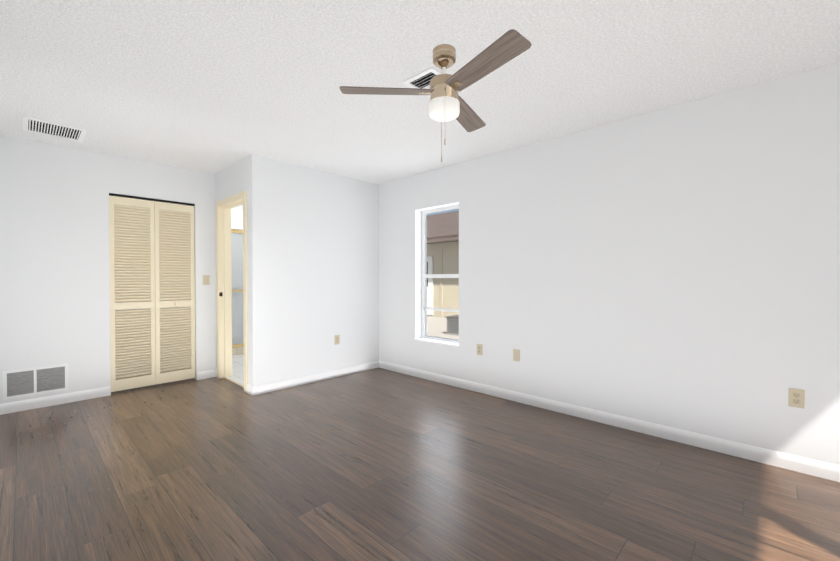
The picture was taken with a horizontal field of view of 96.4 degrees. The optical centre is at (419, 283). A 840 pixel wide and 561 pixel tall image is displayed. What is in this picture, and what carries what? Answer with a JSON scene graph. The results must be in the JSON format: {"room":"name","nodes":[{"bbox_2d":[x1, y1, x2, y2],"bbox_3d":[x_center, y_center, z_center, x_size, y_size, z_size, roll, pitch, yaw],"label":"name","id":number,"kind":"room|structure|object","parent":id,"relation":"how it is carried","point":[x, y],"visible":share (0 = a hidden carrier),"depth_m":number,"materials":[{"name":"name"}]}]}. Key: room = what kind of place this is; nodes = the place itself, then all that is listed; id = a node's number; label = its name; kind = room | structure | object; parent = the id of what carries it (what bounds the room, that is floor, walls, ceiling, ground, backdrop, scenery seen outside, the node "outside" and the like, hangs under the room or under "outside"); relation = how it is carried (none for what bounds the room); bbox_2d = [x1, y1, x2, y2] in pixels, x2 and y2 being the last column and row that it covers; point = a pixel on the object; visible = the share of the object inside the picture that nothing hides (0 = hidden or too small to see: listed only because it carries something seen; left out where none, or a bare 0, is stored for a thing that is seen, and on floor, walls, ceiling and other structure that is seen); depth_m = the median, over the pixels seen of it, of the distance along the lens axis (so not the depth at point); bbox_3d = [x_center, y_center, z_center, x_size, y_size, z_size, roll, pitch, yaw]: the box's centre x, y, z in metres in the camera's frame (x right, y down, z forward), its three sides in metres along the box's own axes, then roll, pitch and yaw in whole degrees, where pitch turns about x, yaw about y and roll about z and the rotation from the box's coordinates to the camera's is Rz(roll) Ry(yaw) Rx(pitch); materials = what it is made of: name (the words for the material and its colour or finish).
{"room":"empty bedroom","nodes":[
{"label":"empty bedroom","id":0,"kind":"room"},
{"bbox_2d":[0,135,215,403],"bbox_3d":[-3.120,-0.083,3.934,0.120,2.440,1.770,1,1,43],"label":"wall","id":1,"kind":"structure","parent":0,"point":[54,264],"depth_m":3.60,"materials":[{"name":"white paint"}]},
{"bbox_2d":[3,363,68,399],"bbox_3d":[-3.509,0.894,3.440,0.008,0.254,0.420,1,1,43],"label":"air vent","id":2,"kind":"object","parent":1,"relation":"in","point":[19,383],"visible":1,"depth_m":3.43,"materials":[{"name":"white metal"}]},
{"bbox_2d":[0,386,110,413],"bbox_3d":[-3.404,1.096,3.549,0.014,0.092,0.741,1,1,43],"label":"baseboard","id":3,"kind":"structure","parent":1,"relation":"attached to","point":[22,405],"depth_m":3.52,"materials":[{"name":"white wood"}]},
{"bbox_2d":[109,195,155,391],"bbox_3d":[-3.047,0.108,3.986,0.034,2.013,0.384,1,1,43],"label":"bifold closet door","id":4,"kind":"structure","parent":1,"relation":"in","point":[132,235],"depth_m":3.98,"materials":[{"name":"beige paint"}]},
{"bbox_2d":[109,193,194,205],"bbox_3d":[-2.913,-0.915,4.114,0.040,0.019,0.776,1,1,43],"label":"track rail","id":5,"kind":"object","parent":1,"relation":"attached to","point":[142,198],"visible":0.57,"depth_m":4.07,"materials":[{"name":"black metal"}]},
{"bbox_2d":[154,201,194,383],"bbox_3d":[-2.771,0.105,4.258,0.063,2.013,0.384,1,1,43],"label":"bifold closet door","id":6,"kind":"structure","parent":1,"relation":"in","point":[174,240],"depth_m":4.26,"materials":[{"name":"beige paint"}]},
{"bbox_2d":[203,275,209,284],"bbox_3d":[-2.533,-0.039,4.454,0.018,0.114,0.070,1,1,43],"label":"light switch","id":7,"kind":"object","parent":1,"relation":"attached to","point":[206,279],"visible":1,"depth_m":4.46,"materials":[{"name":"beige plastic"}]},
{"bbox_2d":[115,205,190,378],"bbox_3d":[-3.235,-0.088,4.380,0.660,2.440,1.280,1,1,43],"label":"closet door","id":8,"kind":"structure","parent":0,"point":[150,333],"depth_m":4.63,"materials":[{"name":"beige paint"}]},
{"bbox_2d":[215,158,247,368],"bbox_3d":[-2.907,-0.096,5.033,3.200,2.440,0.120,1,1,43],"label":"wall","id":9,"kind":"structure","parent":0,"point":[230,180],"depth_m":4.15,"materials":[{"name":"white paint"}]},
{"bbox_2d":[216,190,247,392],"bbox_3d":[-2.067,0.085,4.242,0.866,2.098,0.154,1,1,43],"label":"door frame","id":10,"kind":"structure","parent":9,"relation":"attached to","point":[225,290],"depth_m":4.46,"materials":[{"name":"beige paint"}]},
{"bbox_2d":[231,205,242,229],"bbox_3d":[-2.740,-0.108,6.024,0.100,2.440,1.550,1,1,43],"label":"wall","id":11,"kind":"structure","parent":0,"point":[237,218],"depth_m":5.84,"materials":[{"name":"white paint"}]},
{"bbox_2d":[247,155,378,385],"bbox_3d":[-1.168,-0.089,4.456,0.120,2.440,1.670,1,1,43],"label":"wall","id":12,"kind":"structure","parent":0,"point":[313,262],"depth_m":4.26,"materials":[{"name":"white paint"}]},
{"bbox_2d":[248,360,379,395],"bbox_3d":[-1.131,1.085,4.412,0.014,0.092,1.664,1,1,43],"label":"baseboard","id":13,"kind":"structure","parent":12,"relation":"attached to","point":[278,385],"depth_m":4.27,"materials":[{"name":"white wood"}]},
{"bbox_2d":[335,335,339,344],"bbox_3d":[-1.002,0.683,4.547,0.008,0.114,0.070,1,1,43],"label":"outlet","id":14,"kind":"object","parent":12,"relation":"attached to","point":[337,339],"visible":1,"depth_m":4.55,"materials":[{"name":"beige plastic"}]},
{"bbox_2d":[0,368,839,560],"bbox_3d":[-1.036,1.196,3.184,8.480,0.100,3.760,1,1,43],"label":"floor","id":15,"kind":"structure","parent":0,"point":[378,464],"depth_m":2.16,"materials":[{"name":"laminate"}]},
{"bbox_2d":[227,354,243,384],"bbox_3d":[-2.310,1.114,5.591,3.080,0.006,1.610,1,1,43],"label":"bathroom tile floor","id":16,"kind":"structure","parent":15,"relation":"on","point":[237,368],"depth_m":4.88,"materials":[{"name":"beige tile"}]},
{"bbox_2d":[232,346,243,354],"bbox_3d":[-2.583,1.047,6.190,0.120,0.114,1.108,1,1,43],"label":"shower curb","id":17,"kind":"object","parent":16,"relation":"on","point":[237,350],"depth_m":5.83,"materials":[{"name":"beige tile"}]},
{"bbox_2d":[231,229,243,346],"bbox_3d":[-2.565,0.074,6.162,0.085,1.828,1.108,1,1,43],"label":"shower enclosure","id":18,"kind":"object","parent":17,"relation":"on","point":[237,284],"visible":0.19,"depth_m":5.88,"materials":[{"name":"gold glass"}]},
{"bbox_2d":[0,0,839,184],"bbox_3d":[-1.036,-1.343,3.153,8.480,0.100,3.760,1,1,43],"label":"ceiling","id":19,"kind":"structure","parent":0,"point":[214,87],"depth_m":2.24,"materials":[{"name":"white paint"}]},
{"bbox_2d":[23,116,86,141],"bbox_3d":[-3.070,-1.288,3.157,0.380,0.010,0.370,1,1,43],"label":"ceiling vent","id":20,"kind":"object","parent":19,"relation":"in","point":[38,126],"visible":1,"depth_m":3.15,"materials":[{"name":"white metal"}]},
{"bbox_2d":[402,67,441,96],"bbox_3d":[0.081,-1.278,2.415,0.250,0.012,0.300,1,1,43],"label":"ceiling vent","id":21,"kind":"object","parent":19,"relation":"in","point":[421,80],"visible":0.4,"depth_m":2.36,"materials":[{"name":"white metal"}]},
{"bbox_2d":[339,29,531,161],"bbox_3d":[0.219,-0.987,2.070,0.992,0.587,1.001,1,1,43],"label":"ceiling fan","id":22,"kind":"object","parent":19,"relation":"hanging from","point":[447,102],"visible":1,"depth_m":2.00,"materials":[{"name":"beige wood"}]},
{"bbox_2d":[379,63,839,465],"bbox_3d":[0.186,-0.089,4.462,8.480,2.440,0.200,1,1,43],"label":"wall","id":23,"kind":"structure","parent":0,"point":[678,267],"depth_m":2.80,"materials":[{"name":"white paint"}]},
{"bbox_2d":[413,338,459,346],"bbox_3d":[0.216,0.683,4.372,0.700,0.019,0.133,1,1,43],"label":"window sill","id":24,"kind":"structure","parent":23,"relation":"attached to","point":[447,343],"depth_m":4.36,"materials":[{"name":"white wood"}]},
{"bbox_2d":[422,205,458,342],"bbox_3d":[0.278,-0.099,4.428,0.660,1.580,0.055,1,1,43],"label":"window unit","id":25,"kind":"structure","parent":23,"relation":"in","point":[425,276],"depth_m":4.55,"materials":[{"name":"white metal"}]},
{"bbox_2d":[477,344,482,354],"bbox_3d":[0.622,0.690,3.917,0.070,0.114,0.008,1,1,43],"label":"electrical outlet","id":26,"kind":"object","parent":23,"relation":"attached to","point":[479,349],"visible":1,"depth_m":3.91,"materials":[{"name":"beige plastic"}]},
{"bbox_2d":[513,349,519,361],"bbox_3d":[0.929,0.694,3.622,0.070,0.114,0.015,1,1,43],"label":"outlet plate","id":27,"kind":"object","parent":23,"relation":"attached to","point":[516,354],"visible":1,"depth_m":3.62,"materials":[{"name":"beige plastic"}]},
{"bbox_2d":[380,361,839,481],"bbox_3d":[1.276,1.099,3.300,5.040,0.092,0.014,1,1,43],"label":"baseboard","id":28,"kind":"structure","parent":23,"relation":"attached to","point":[825,470],"depth_m":2.83,"materials":[{"name":"white wood"}]},
{"bbox_2d":[788,388,804,408],"bbox_3d":[2.319,0.708,2.313,0.070,0.114,0.008,1,1,43],"label":"electrical outlet","id":29,"kind":"object","parent":23,"relation":"attached to","point":[796,397],"visible":1,"depth_m":2.31,"materials":[{"name":"beige plastic"}]},
{"label":"outside","id":30,"kind":"structure","parent":0,"visible":0},
{"bbox_2d":[427,316,458,339],"bbox_3d":[-0.317,1.266,14.022,80.000,0.100,80.000,1,1,43],"label":"ground","id":31,"kind":"structure","parent":30,"point":[430,321],"depth_m":10.47,"materials":[{"name":"grey"}]},
{"bbox_2d":[427,211,458,317],"bbox_3d":[2.812,-1.537,18.392,17.500,5.400,11.100,1,1,43],"label":"house","id":32,"kind":"structure","parent":31,"relation":"on","point":[435,255],"depth_m":13.50,"materials":[{"name":"beige"}]},
{"bbox_2d":[445,315,458,335],"bbox_3d":[1.052,1.046,9.389,0.590,0.450,0.590,1,1,43],"label":"ac unit","id":33,"kind":"object","parent":31,"relation":"on","point":[452,326],"depth_m":9.24,"materials":[{"name":"grey metal"}]}
]}

